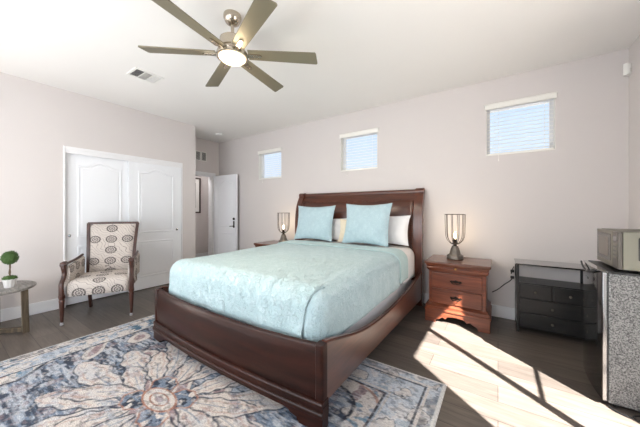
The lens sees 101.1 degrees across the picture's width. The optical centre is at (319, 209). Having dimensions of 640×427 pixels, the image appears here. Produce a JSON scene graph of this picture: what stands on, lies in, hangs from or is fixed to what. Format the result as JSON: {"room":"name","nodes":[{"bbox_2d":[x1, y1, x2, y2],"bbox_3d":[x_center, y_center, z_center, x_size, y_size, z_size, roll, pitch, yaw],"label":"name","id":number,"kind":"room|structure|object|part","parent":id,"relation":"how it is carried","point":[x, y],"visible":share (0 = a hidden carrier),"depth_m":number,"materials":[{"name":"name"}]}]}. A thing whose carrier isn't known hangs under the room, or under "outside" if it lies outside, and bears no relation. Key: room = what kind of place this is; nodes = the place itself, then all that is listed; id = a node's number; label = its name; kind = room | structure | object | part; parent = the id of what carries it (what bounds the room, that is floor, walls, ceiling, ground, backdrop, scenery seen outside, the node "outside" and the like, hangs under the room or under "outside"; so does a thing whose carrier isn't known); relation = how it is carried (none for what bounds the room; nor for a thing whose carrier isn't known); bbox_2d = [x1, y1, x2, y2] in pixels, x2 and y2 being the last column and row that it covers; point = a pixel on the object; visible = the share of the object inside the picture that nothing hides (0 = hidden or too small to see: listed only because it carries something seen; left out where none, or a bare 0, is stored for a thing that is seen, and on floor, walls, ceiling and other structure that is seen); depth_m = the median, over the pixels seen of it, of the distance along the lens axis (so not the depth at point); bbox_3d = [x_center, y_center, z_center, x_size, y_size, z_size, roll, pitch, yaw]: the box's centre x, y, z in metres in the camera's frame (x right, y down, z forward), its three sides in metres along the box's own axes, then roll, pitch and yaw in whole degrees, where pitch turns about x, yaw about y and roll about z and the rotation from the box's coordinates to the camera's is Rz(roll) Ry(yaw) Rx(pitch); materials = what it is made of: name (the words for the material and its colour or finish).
{"room":"bedroom","nodes":[
{"label":"bedroom","id":0,"kind":"room"},
{"bbox_2d":[2,278,16,287],"bbox_3d":[-3.090,0.727,2.625,0.100,0.085,0.099,0,0,34],"label":"pot","id":1,"kind":"object","parent":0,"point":[7,282],"depth_m":2.60,"materials":[{"name":"white ceramic"}]},
{"bbox_2d":[0,72,194,309],"bbox_3d":[-3.419,-0.143,3.112,0.110,2.740,4.030,0,0,34],"label":"wall","id":2,"kind":"structure","parent":0,"point":[37,120],"depth_m":3.20,"materials":[{"name":"paint"}]},
{"bbox_2d":[0,297,65,321],"bbox_3d":[-3.850,1.159,2.363,0.014,0.135,2.305,0,0,34],"label":"baseboard","id":3,"kind":"structure","parent":2,"relation":"attached to","point":[11,313],"depth_m":3.08,"materials":[{"name":"white paint"}]},
{"bbox_2d":[65,153,127,304],"bbox_3d":[-3.052,0.233,3.661,0.048,1.965,0.735,0,0,34],"label":"door","id":4,"kind":"structure","parent":2,"relation":"in","point":[96,188],"depth_m":3.55,"materials":[{"name":"white paint"}]},
{"bbox_2d":[63,146,182,292],"bbox_3d":[-2.842,0.209,3.959,0.118,2.035,1.506,0,0,34],"label":"trim","id":5,"kind":"structure","parent":2,"relation":"attached to","point":[66,149],"depth_m":3.74,"materials":[{"name":"white paint"}]},
{"bbox_2d":[128,161,180,291],"bbox_3d":[-2.622,0.233,4.226,0.048,1.965,0.775,0,0,34],"label":"door","id":6,"kind":"structure","parent":2,"relation":"in","point":[154,191],"depth_m":4.19,"materials":[{"name":"white paint"}]},
{"bbox_2d":[195,176,207,253],"bbox_3d":[-3.330,-0.143,6.352,0.130,2.740,3.000,0,0,34],"label":"wall","id":7,"kind":"structure","parent":0,"point":[201,219],"depth_m":6.73,"materials":[{"name":"paint"}]},
{"bbox_2d":[195,178,200,212],"bbox_3d":[-3.171,-0.363,6.445,0.027,0.880,0.530,0,0,34],"label":"framed picture","id":8,"kind":"object","parent":7,"relation":"attached to","point":[197,180],"visible":0.42,"depth_m":6.60,"materials":[{"name":"white plastic"}]},
{"bbox_2d":[195,252,207,257],"bbox_3d":[-3.270,1.159,6.312,0.014,0.135,2.800,0,0,34],"label":"baseboard","id":9,"kind":"structure","parent":7,"relation":"attached to","point":[205,253],"depth_m":6.69,"materials":[{"name":"white paint"}]},
{"bbox_2d":[195,171,215,254],"bbox_3d":[-2.627,0.207,5.537,0.148,2.040,0.875,0,0,34],"label":"door frame","id":10,"kind":"structure","parent":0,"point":[197,173],"depth_m":5.81,"materials":[{"name":"white paint"}]},
{"bbox_2d":[195,137,218,254],"bbox_3d":[-2.607,-0.143,5.583,0.130,2.740,0.974,0,0,34],"label":"wall","id":11,"kind":"structure","parent":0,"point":[212,148],"depth_m":5.75,"materials":[{"name":"paint"}]},
{"bbox_2d":[195,150,206,161],"bbox_3d":[-2.521,-1.143,5.583,0.009,0.200,0.250,0,0,34],"label":"wall vent","id":12,"kind":"object","parent":11,"relation":"attached to","point":[199,155],"visible":1,"depth_m":5.57,"materials":[{"name":"white plastic"}]},
{"bbox_2d":[0,0,639,142],"bbox_3d":[-1.213,-1.563,2.883,7.523,0.100,6.380,0,0,34],"label":"ceiling","id":13,"kind":"structure","parent":0,"point":[370,53],"depth_m":2.47,"materials":[{"name":"paint"}]},
{"bbox_2d":[126,67,163,83],"bbox_3d":[-1.965,-1.508,2.969,0.240,0.010,0.290,0,0,34],"label":"ceiling vent","id":14,"kind":"object","parent":13,"relation":"in","point":[136,72],"visible":1,"depth_m":2.96,"materials":[{"name":"white plastic"}]},
{"bbox_2d":[138,0,317,91],"bbox_3d":[-0.681,-1.333,2.050,1.284,0.361,1.302,0,0,34],"label":"ceiling fan","id":15,"kind":"object","parent":13,"relation":"hanging from","point":[230,51],"visible":1,"depth_m":1.99,"materials":[{"name":"silver metal"}]},
{"bbox_3d":[-1.074,-1.213,2.018,0.550,0.030,0.118,0,0,-7],"label":"blade","id":16,"kind":"part","parent":15,"relation":"part of","materials":[{"name":"wood"}]},
{"bbox_3d":[-0.850,-1.213,1.694,0.118,0.030,0.550,0,0,23],"label":"blade","id":17,"kind":"part","parent":15,"relation":"part of","materials":[{"name":"wood"}]},
{"bbox_3d":[-0.905,-1.213,2.375,0.118,0.030,0.550,0,0,-37],"label":"blade","id":18,"kind":"part","parent":15,"relation":"part of","materials":[{"name":"wood"}]},
{"bbox_2d":[218,50,245,66],"bbox_3d":[-0.681,-1.177,2.050,0.208,0.051,0.208,0,0,34],"label":"diffuser","id":19,"kind":"object","parent":15,"relation":"attached to","point":[235,58],"depth_m":2.01,"materials":[{"name":"beige glass"}]},
{"bbox_3d":[-0.457,-1.213,1.726,0.118,0.030,0.550,0,0,-37],"label":"blade","id":20,"kind":"part","parent":15,"relation":"part of","materials":[{"name":"wood"}]},
{"bbox_3d":[-0.512,-1.213,2.407,0.118,0.030,0.550,0,0,23],"label":"blade","id":21,"kind":"part","parent":15,"relation":"part of","materials":[{"name":"wood"}]},
{"bbox_3d":[-0.288,-1.213,2.082,0.550,0.030,0.118,0,0,-7],"label":"blade","id":22,"kind":"part","parent":15,"relation":"part of","materials":[{"name":"wood"}]},
{"bbox_2d":[0,283,639,426],"bbox_3d":[-1.213,1.277,2.883,7.523,0.100,6.380,0,0,34],"label":"floor","id":23,"kind":"structure","parent":0,"point":[506,376],"depth_m":2.18,"materials":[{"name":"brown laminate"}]},
{"bbox_2d":[0,280,36,333],"bbox_3d":[-3.233,0.998,2.583,0.624,0.459,0.624,0,0,34],"label":"side table","id":24,"kind":"object","parent":23,"relation":"on","point":[23,286],"visible":0.88,"depth_m":2.62,"materials":[{"name":"brown wood"}]},
{"bbox_2d":[0,250,18,287],"bbox_3d":[-3.088,0.586,2.621,0.131,0.367,0.137,0,0,34],"label":"potted topiary","id":25,"kind":"object","parent":24,"relation":"on","point":[9,257],"visible":1,"depth_m":2.60,"materials":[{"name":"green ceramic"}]},
{"bbox_3d":[-2.961,1.014,2.645,0.055,0.427,0.055,0,0,34],"label":"leg","id":26,"kind":"part","parent":24,"relation":"part of","materials":[{"name":"brown wood"}]},
{"bbox_2d":[58,221,139,325],"bbox_3d":[-2.609,0.692,3.216,0.666,1.076,0.682,0,0,-26],"label":"armchair","id":27,"kind":"object","parent":23,"relation":"on","point":[112,257],"visible":1,"depth_m":3.30,"materials":[{"name":"fabric"}]},
{"bbox_3d":[-2.747,1.056,2.804,0.056,0.287,0.056,0,0,-26],"label":"leg","id":28,"kind":"part","parent":27,"relation":"part of","materials":[{"name":"brown wood"}]},
{"bbox_3d":[-2.852,0.737,3.031,0.062,0.387,0.562,0,0,-26],"label":"arm","id":29,"kind":"part","parent":27,"relation":"part of","materials":[{"name":"brown wood"}]},
{"bbox_3d":[-2.854,0.700,3.069,0.052,0.255,0.460,0,0,-26],"label":"panel","id":30,"kind":"part","parent":27,"relation":"part of","materials":[{"name":"fabric"}]},
{"bbox_3d":[-2.595,0.850,3.187,0.570,0.185,0.525,0,0,-26],"label":"seat","id":31,"kind":"part","parent":27,"relation":"part of","materials":[{"name":"fabric"}]},
{"bbox_3d":[-2.710,0.479,3.441,0.495,0.595,0.164,0,0,-26],"label":"backrest","id":32,"kind":"part","parent":27,"relation":"part of","materials":[{"name":"fabric"}]},
{"bbox_3d":[-2.716,0.691,3.455,0.558,1.074,0.159,0,0,-26],"label":"frame","id":33,"kind":"part","parent":27,"relation":"part of","materials":[{"name":"brown wood"}]},
{"bbox_3d":[-2.199,1.056,3.071,0.056,0.287,0.056,0,0,-26],"label":"leg","id":34,"kind":"part","parent":27,"relation":"part of","materials":[{"name":"brown wood"}]},
{"bbox_3d":[-2.312,0.737,3.293,0.062,0.387,0.562,0,0,-26],"label":"arm","id":35,"kind":"part","parent":27,"relation":"part of","materials":[{"name":"brown wood"}]},
{"bbox_3d":[-2.342,0.700,3.319,0.052,0.255,0.460,0,0,-26],"label":"panel","id":36,"kind":"part","parent":27,"relation":"part of","materials":[{"name":"fabric"}]},
{"bbox_2d":[0,315,446,426],"bbox_3d":[-1.034,1.221,1.694,3.020,0.011,2.390,0,0,34],"label":"area rug","id":37,"kind":"object","parent":23,"relation":"on","point":[121,375],"visible":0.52,"depth_m":1.75,"materials":[{"name":"fabric"}]},
{"bbox_2d":[152,188,424,426],"bbox_3d":[-0.161,0.464,2.994,2.041,1.502,2.510,0,0,34],"label":"sleigh bed","id":38,"kind":"object","parent":37,"relation":"on","point":[300,375],"visible":0.68,"depth_m":1.84,"materials":[{"name":"brown wood"}]},
{"bbox_3d":[-1.541,0.898,2.522,0.054,0.306,0.065,0,0,34],"label":"corner post","id":39,"kind":"part","parent":38,"relation":"part of","materials":[{"name":"brown wood"}]},
{"bbox_3d":[-0.780,0.913,1.979,1.845,0.328,0.094,0,0,34],"label":"footboard","id":40,"kind":"part","parent":38,"relation":"part of","materials":[{"name":"brown wood"}]},
{"bbox_3d":[-0.784,1.099,1.972,1.929,0.088,0.120,0,0,34],"label":"moulding","id":41,"kind":"part","parent":38,"relation":"part of","materials":[{"name":"brown wood"}]},
{"bbox_3d":[-0.323,0.460,4.484,0.105,1.494,0.190,0,0,34],"label":"headboard post","id":42,"kind":"part","parent":38,"relation":"part of","materials":[{"name":"brown wood"}]},
{"bbox_2d":[200,246,410,333],"bbox_3d":[-0.139,0.797,2.951,1.745,0.580,2.125,0,0,34],"label":"mattress","id":43,"kind":"object","parent":38,"relation":"on","point":[385,304],"visible":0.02,"depth_m":2.46,"materials":[{"name":"grey fabric"}]},
{"bbox_2d":[169,240,407,341],"bbox_3d":[-0.254,0.642,2.781,1.830,0.398,1.816,0,0,34],"label":"quilt","id":44,"kind":"object","parent":43,"relation":"on","point":[314,291],"visible":0.97,"depth_m":2.06,"materials":[{"name":"teal fabric"}]},
{"bbox_2d":[342,203,391,246],"bbox_3d":[0.589,0.178,3.368,0.655,0.531,0.227,0,0,37],"label":"pillow sham","id":45,"kind":"object","parent":44,"relation":"on","point":[368,224],"visible":1,"depth_m":3.27,"materials":[{"name":"blue fabric"}]},
{"bbox_2d":[305,239,414,284],"bbox_3d":[0.318,0.646,3.629,1.801,0.375,0.470,0,0,34],"label":"sheet","id":46,"kind":"object","parent":43,"relation":"on","point":[409,253],"visible":0.3,"depth_m":3.27,"materials":[{"name":"white fabric"}]},
{"bbox_2d":[294,205,335,241],"bbox_3d":[-0.084,0.187,3.893,0.655,0.511,0.206,0,0,31],"label":"pillow sham","id":47,"kind":"object","parent":46,"relation":"on","point":[313,222],"visible":1,"depth_m":3.80,"materials":[{"name":"blue fabric"}]},
{"bbox_2d":[332,218,346,239],"bbox_3d":[0.052,0.282,4.008,0.780,0.323,0.175,0,0,34],"label":"pillow","id":48,"kind":"object","parent":46,"relation":"on","point":[336,222],"visible":0.18,"depth_m":3.83,"materials":[{"name":"white fabric"}]},
{"bbox_2d":[338,219,363,243],"bbox_3d":[0.437,0.285,3.614,0.400,0.323,0.129,0,0,32],"label":"pillow","id":49,"kind":"object","parent":46,"relation":"on","point":[342,221],"visible":0.2,"depth_m":3.66,"materials":[{"name":"beige fabric"}]},
{"bbox_2d":[388,215,410,245],"bbox_3d":[0.841,0.254,3.453,0.660,0.378,0.192,0,0,33],"label":"pillow","id":50,"kind":"object","parent":46,"relation":"on","point":[398,225],"visible":0.45,"depth_m":3.30,"materials":[{"name":"white fabric"}]},
{"bbox_3d":[0.008,0.898,1.476,0.054,0.306,0.065,0,0,34],"label":"corner post","id":51,"kind":"part","parent":38,"relation":"part of","materials":[{"name":"brown wood"}]},
{"bbox_3d":[0.083,0.247,4.160,0.820,0.720,0.073,0,0,34],"label":"raised panel","id":52,"kind":"part","parent":38,"relation":"part of","materials":[{"name":"brown wood"}]},
{"bbox_3d":[0.492,0.311,3.961,1.860,1.175,0.176,0,0,34],"label":"headboard","id":53,"kind":"part","parent":38,"relation":"part of","materials":[{"name":"brown wood"}]},
{"bbox_3d":[0.481,-0.153,3.945,1.840,0.050,0.039,0,0,34],"label":"rail","id":54,"kind":"part","parent":38,"relation":"part of","materials":[{"name":"brown wood"}]},
{"bbox_3d":[0.642,0.936,2.408,0.030,0.371,2.210,0,0,34],"label":"rail","id":55,"kind":"part","parent":38,"relation":"part of","materials":[{"name":"brown wood"}]},
{"bbox_3d":[0.829,0.247,3.657,0.820,0.720,0.073,0,0,34],"label":"raised panel","id":56,"kind":"part","parent":38,"relation":"part of","materials":[{"name":"brown wood"}]},
{"bbox_3d":[1.194,0.241,3.395,0.032,0.742,0.074,0,0,34],"label":"rope moulding","id":57,"kind":"part","parent":38,"relation":"part of","materials":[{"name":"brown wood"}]},
{"bbox_3d":[1.280,0.460,3.401,0.105,1.494,0.190,0,0,34],"label":"headboard post","id":58,"kind":"part","parent":38,"relation":"part of","materials":[{"name":"brown wood"}]},
{"bbox_2d":[254,240,278,246],"bbox_3d":[-0.745,0.895,4.525,0.630,0.664,0.504,0,0,34],"label":"nightstand","id":59,"kind":"object","parent":23,"relation":"on","point":[258,244],"visible":0.02,"depth_m":4.47,"materials":[{"name":"brown wood"}]},
{"bbox_2d":[277,213,289,241],"bbox_3d":[-0.624,0.305,4.507,0.218,0.516,0.218,0,0,34],"label":"table lamp","id":60,"kind":"object","parent":59,"relation":"on","point":[283,236],"visible":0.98,"depth_m":4.48,"materials":[{"name":"grey metal"}]},
{"bbox_2d":[424,254,491,333],"bbox_3d":[1.559,0.895,2.969,0.630,0.664,0.504,0,0,34],"label":"nightstand","id":61,"kind":"object","parent":23,"relation":"on","point":[458,289],"visible":1,"depth_m":2.78,"materials":[{"name":"brown wood"}]},
{"bbox_2d":[445,214,465,259],"bbox_3d":[1.555,0.305,3.034,0.218,0.516,0.218,0,0,34],"label":"table lamp","id":62,"kind":"object","parent":61,"relation":"on","point":[454,254],"visible":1,"depth_m":3.00,"materials":[{"name":"grey metal"}]},
{"bbox_3d":[1.427,0.938,2.774,0.116,0.041,0.034,0,0,34],"label":"bail pull","id":63,"kind":"part","parent":61,"relation":"part of","materials":[{"name":"brown metal"}]},
{"bbox_3d":[1.427,0.764,2.774,0.116,0.041,0.034,0,0,34],"label":"bail pull","id":64,"kind":"part","parent":61,"relation":"part of","materials":[{"name":"brown metal"}]},
{"bbox_2d":[434,266,478,272],"bbox_3d":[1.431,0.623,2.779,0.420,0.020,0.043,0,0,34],"label":"drawer","id":65,"kind":"object","parent":61,"relation":"on","point":[460,269],"depth_m":2.77,"materials":[{"name":"brown wood"}]},
{"bbox_3d":[1.443,0.937,2.797,0.476,0.156,0.020,0,0,34],"label":"drawer","id":66,"kind":"part","parent":61,"relation":"part of","materials":[{"name":"brown wood"}]},
{"bbox_3d":[1.443,0.763,2.797,0.476,0.152,0.020,0,0,34],"label":"drawer","id":67,"kind":"part","parent":61,"relation":"part of","materials":[{"name":"brown wood"}]},
{"bbox_3d":[1.566,0.632,2.979,0.600,0.070,0.480,0,0,34],"label":"cornice","id":68,"kind":"part","parent":61,"relation":"part of","materials":[{"name":"brown wood"}]},
{"bbox_3d":[1.562,1.060,2.973,0.630,0.078,0.495,0,0,34],"label":"moulding","id":69,"kind":"part","parent":61,"relation":"part of","materials":[{"name":"brown wood"}]},
{"bbox_2d":[514,258,582,338],"bbox_3d":[2.291,0.882,2.627,0.561,0.690,0.345,0,0,34],"label":"dresser","id":70,"kind":"object","parent":23,"relation":"on","point":[554,306],"visible":0.73,"depth_m":2.54,"materials":[{"name":"black paint"}]},
{"bbox_3d":[2.005,0.889,2.671,0.022,0.675,0.022,0,0,34],"label":"post","id":71,"kind":"part","parent":70,"relation":"part of","materials":[{"name":"black paint"}]},
{"bbox_3d":[2.109,0.803,2.583,0.240,0.132,0.016,0,0,34],"label":"drawer","id":72,"kind":"part","parent":70,"relation":"part of","materials":[{"name":"black paint"}]},
{"bbox_3d":[2.213,1.090,2.513,0.493,0.130,0.016,0,0,34],"label":"drawer","id":73,"kind":"part","parent":70,"relation":"part of","materials":[{"name":"black paint"}]},
{"bbox_3d":[2.213,0.947,2.513,0.493,0.132,0.016,0,0,34],"label":"drawer","id":74,"kind":"part","parent":70,"relation":"part of","materials":[{"name":"black paint"}]},
{"bbox_3d":[2.318,0.803,2.442,0.240,0.132,0.016,0,0,34],"label":"drawer","id":75,"kind":"part","parent":70,"relation":"part of","materials":[{"name":"black paint"}]},
{"bbox_3d":[2.598,0.889,2.615,0.022,0.675,0.022,0,0,34],"label":"post","id":76,"kind":"part","parent":70,"relation":"part of","materials":[{"name":"black paint"}]},
{"bbox_2d":[580,260,639,411],"bbox_3d":[2.066,0.804,1.722,0.475,0.845,0.454,0,0,34],"label":"mini fridge","id":77,"kind":"object","parent":23,"relation":"on","point":[611,295],"visible":0.99,"depth_m":1.63,"materials":[{"name":"silver metal"}]},
{"bbox_3d":[1.887,0.409,1.863,0.021,0.048,0.364,0,0,34],"label":"handle","id":78,"kind":"part","parent":77,"relation":"part of","materials":[{"name":"black plastic"}]},
{"bbox_3d":[1.900,0.788,1.836,0.038,0.808,0.450,0,0,34],"label":"door","id":79,"kind":"part","parent":77,"relation":"part of","materials":[{"name":"metal"}]},
{"bbox_3d":[1.777,0.789,1.645,0.016,0.795,0.004,0,0,34],"label":"door trim","id":80,"kind":"part","parent":77,"relation":"part of","materials":[{"name":"silver metal"}]},
{"bbox_2d":[588,260,639,275],"bbox_3d":[2.091,0.388,1.707,0.417,0.012,0.450,0,0,34],"label":"countertop","id":81,"kind":"structure","parent":77,"relation":"on","point":[604,266],"depth_m":1.66,"materials":[{"name":"black plastic"}]},
{"bbox_2d":[597,228,639,271],"bbox_3d":[2.096,0.259,1.696,0.356,0.247,0.412,0,0,34],"label":"microwave","id":82,"kind":"object","parent":77,"relation":"on","point":[619,249],"visible":1,"depth_m":1.62,"materials":[{"name":"silver metal"}]},
{"bbox_3d":[1.987,0.252,1.829,0.021,0.230,0.315,0,0,34],"label":"door","id":83,"kind":"part","parent":82,"relation":"part of","materials":[{"name":"silver metal"}]},
{"bbox_3d":[1.871,0.252,1.658,0.021,0.230,0.092,0,0,34],"label":"control panel","id":84,"kind":"part","parent":82,"relation":"part of","materials":[{"name":"silver metal"}]},
{"bbox_2d":[608,406,639,422],"bbox_3d":[1.883,1.219,1.520,0.101,0.014,0.300,0,0,-37],"label":"power cord","id":85,"kind":"object","parent":23,"relation":"on","point":[634,416],"visible":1,"depth_m":1.56,"materials":[{"name":"black plastic"}]},
{"bbox_2d":[219,48,628,307],"bbox_3d":[0.339,-0.143,4.259,6.493,2.740,0.130,0,0,34],"label":"wall","id":86,"kind":"structure","parent":0,"point":[547,205],"depth_m":3.11,"materials":[{"name":"paint"}]},
{"bbox_2d":[214,174,237,254],"bbox_3d":[-2.035,0.235,5.632,0.720,1.960,0.087,0,0,32],"label":"door","id":87,"kind":"structure","parent":86,"relation":"in","point":[225,186],"depth_m":5.62,"materials":[{"name":"white paint"}]},
{"bbox_2d":[259,151,280,179],"bbox_3d":[-0.933,-0.873,5.113,0.600,0.544,0.118,0,0,34],"label":"window","id":88,"kind":"structure","parent":86,"relation":"in","point":[260,155],"depth_m":5.27,"materials":[{"name":"white paint"}]},
{"bbox_2d":[258,147,281,182],"bbox_3d":[-0.957,-0.844,5.077,0.636,0.626,0.081,0,0,34],"label":"window blind","id":89,"kind":"object","parent":88,"relation":"attached to","point":[275,149],"visible":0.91,"depth_m":5.07,"materials":[{"name":"plastic"}]},
{"bbox_2d":[341,132,377,171],"bbox_3d":[0.619,-0.895,4.065,0.615,0.572,0.118,0,0,34],"label":"window","id":90,"kind":"structure","parent":86,"relation":"in","point":[343,153],"depth_m":4.20,"materials":[{"name":"white paint"}]},
{"bbox_2d":[340,128,378,170],"bbox_3d":[0.595,-0.866,4.029,0.651,0.654,0.081,0,0,34],"label":"window blind","id":91,"kind":"object","parent":90,"relation":"attached to","point":[374,130],"visible":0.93,"depth_m":4.00,"materials":[{"name":"plastic"}]},
{"bbox_3d":[0.603,-0.625,4.041,0.599,0.021,0.052,0,0,34],"label":"rail","id":92,"kind":"part","parent":91,"relation":"part of","materials":[{"name":"plastic"}]},
{"bbox_2d":[423,293,514,319],"bbox_3d":[0.298,1.159,4.200,6.233,0.135,0.014,0,0,34],"label":"baseboard","id":93,"kind":"structure","parent":86,"relation":"attached to","point":[497,310],"depth_m":3.00,"materials":[{"name":"white paint"}]},
{"bbox_2d":[508,268,513,278],"bbox_3d":[2.138,0.712,2.947,0.060,0.120,0.030,0,0,34],"label":"wall outlet","id":94,"kind":"object","parent":86,"relation":"attached to","point":[510,275],"visible":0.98,"depth_m":2.95,"materials":[{"name":"paint"}]},
{"bbox_2d":[492,266,513,291],"bbox_3d":[2.062,0.785,2.972,0.207,0.321,0.047,0,0,34],"label":"power cord","id":95,"kind":"object","parent":94,"relation":"attached to","point":[513,266],"visible":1,"depth_m":2.94,"materials":[{"name":"black plastic"}]},
{"bbox_2d":[486,98,554,155],"bbox_3d":[2.237,-0.923,2.972,0.610,0.584,0.118,0,0,34],"label":"window","id":96,"kind":"structure","parent":86,"relation":"in","point":[551,123],"depth_m":2.88,"materials":[{"name":"white paint"}]},
{"bbox_2d":[484,91,557,160],"bbox_3d":[2.213,-0.894,2.936,0.646,0.666,0.081,0,0,34],"label":"window blind","id":97,"kind":"object","parent":96,"relation":"attached to","point":[551,95],"visible":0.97,"depth_m":2.91,"materials":[{"name":"plastic"}]},
{"bbox_3d":[2.044,-0.858,3.016,0.009,0.594,0.012,0,0,34],"label":"pull cord","id":98,"kind":"part","parent":97,"relation":"part of","materials":[{"name":"fabric"}]},
{"bbox_3d":[2.221,-0.646,2.948,0.594,0.021,0.052,0,0,34],"label":"rail","id":99,"kind":"part","parent":97,"relation":"part of","materials":[{"name":"plastic"}]},
{"bbox_3d":[2.388,-0.924,2.803,0.003,0.562,0.003,0,0,34],"label":"ladder cord","id":100,"kind":"part","parent":97,"relation":"part of","materials":[{"name":"fabric"}]},
{"bbox_2d":[623,63,631,75],"bbox_3d":[2.851,-1.300,2.431,0.064,0.105,0.052,0,0,-6],"label":"sensor","id":101,"kind":"object","parent":86,"relation":"attached to","point":[627,67],"visible":0.74,"depth_m":2.42,"materials":[{"name":"white plastic"}]},
{"bbox_2d":[629,35,639,228],"bbox_3d":[1.502,-0.143,0.297,0.130,2.740,5.134,0,0,34],"label":"wall","id":102,"kind":"structure","parent":0,"point":[634,49],"depth_m":2.36,"materials":[{"name":"paint"}]}
]}

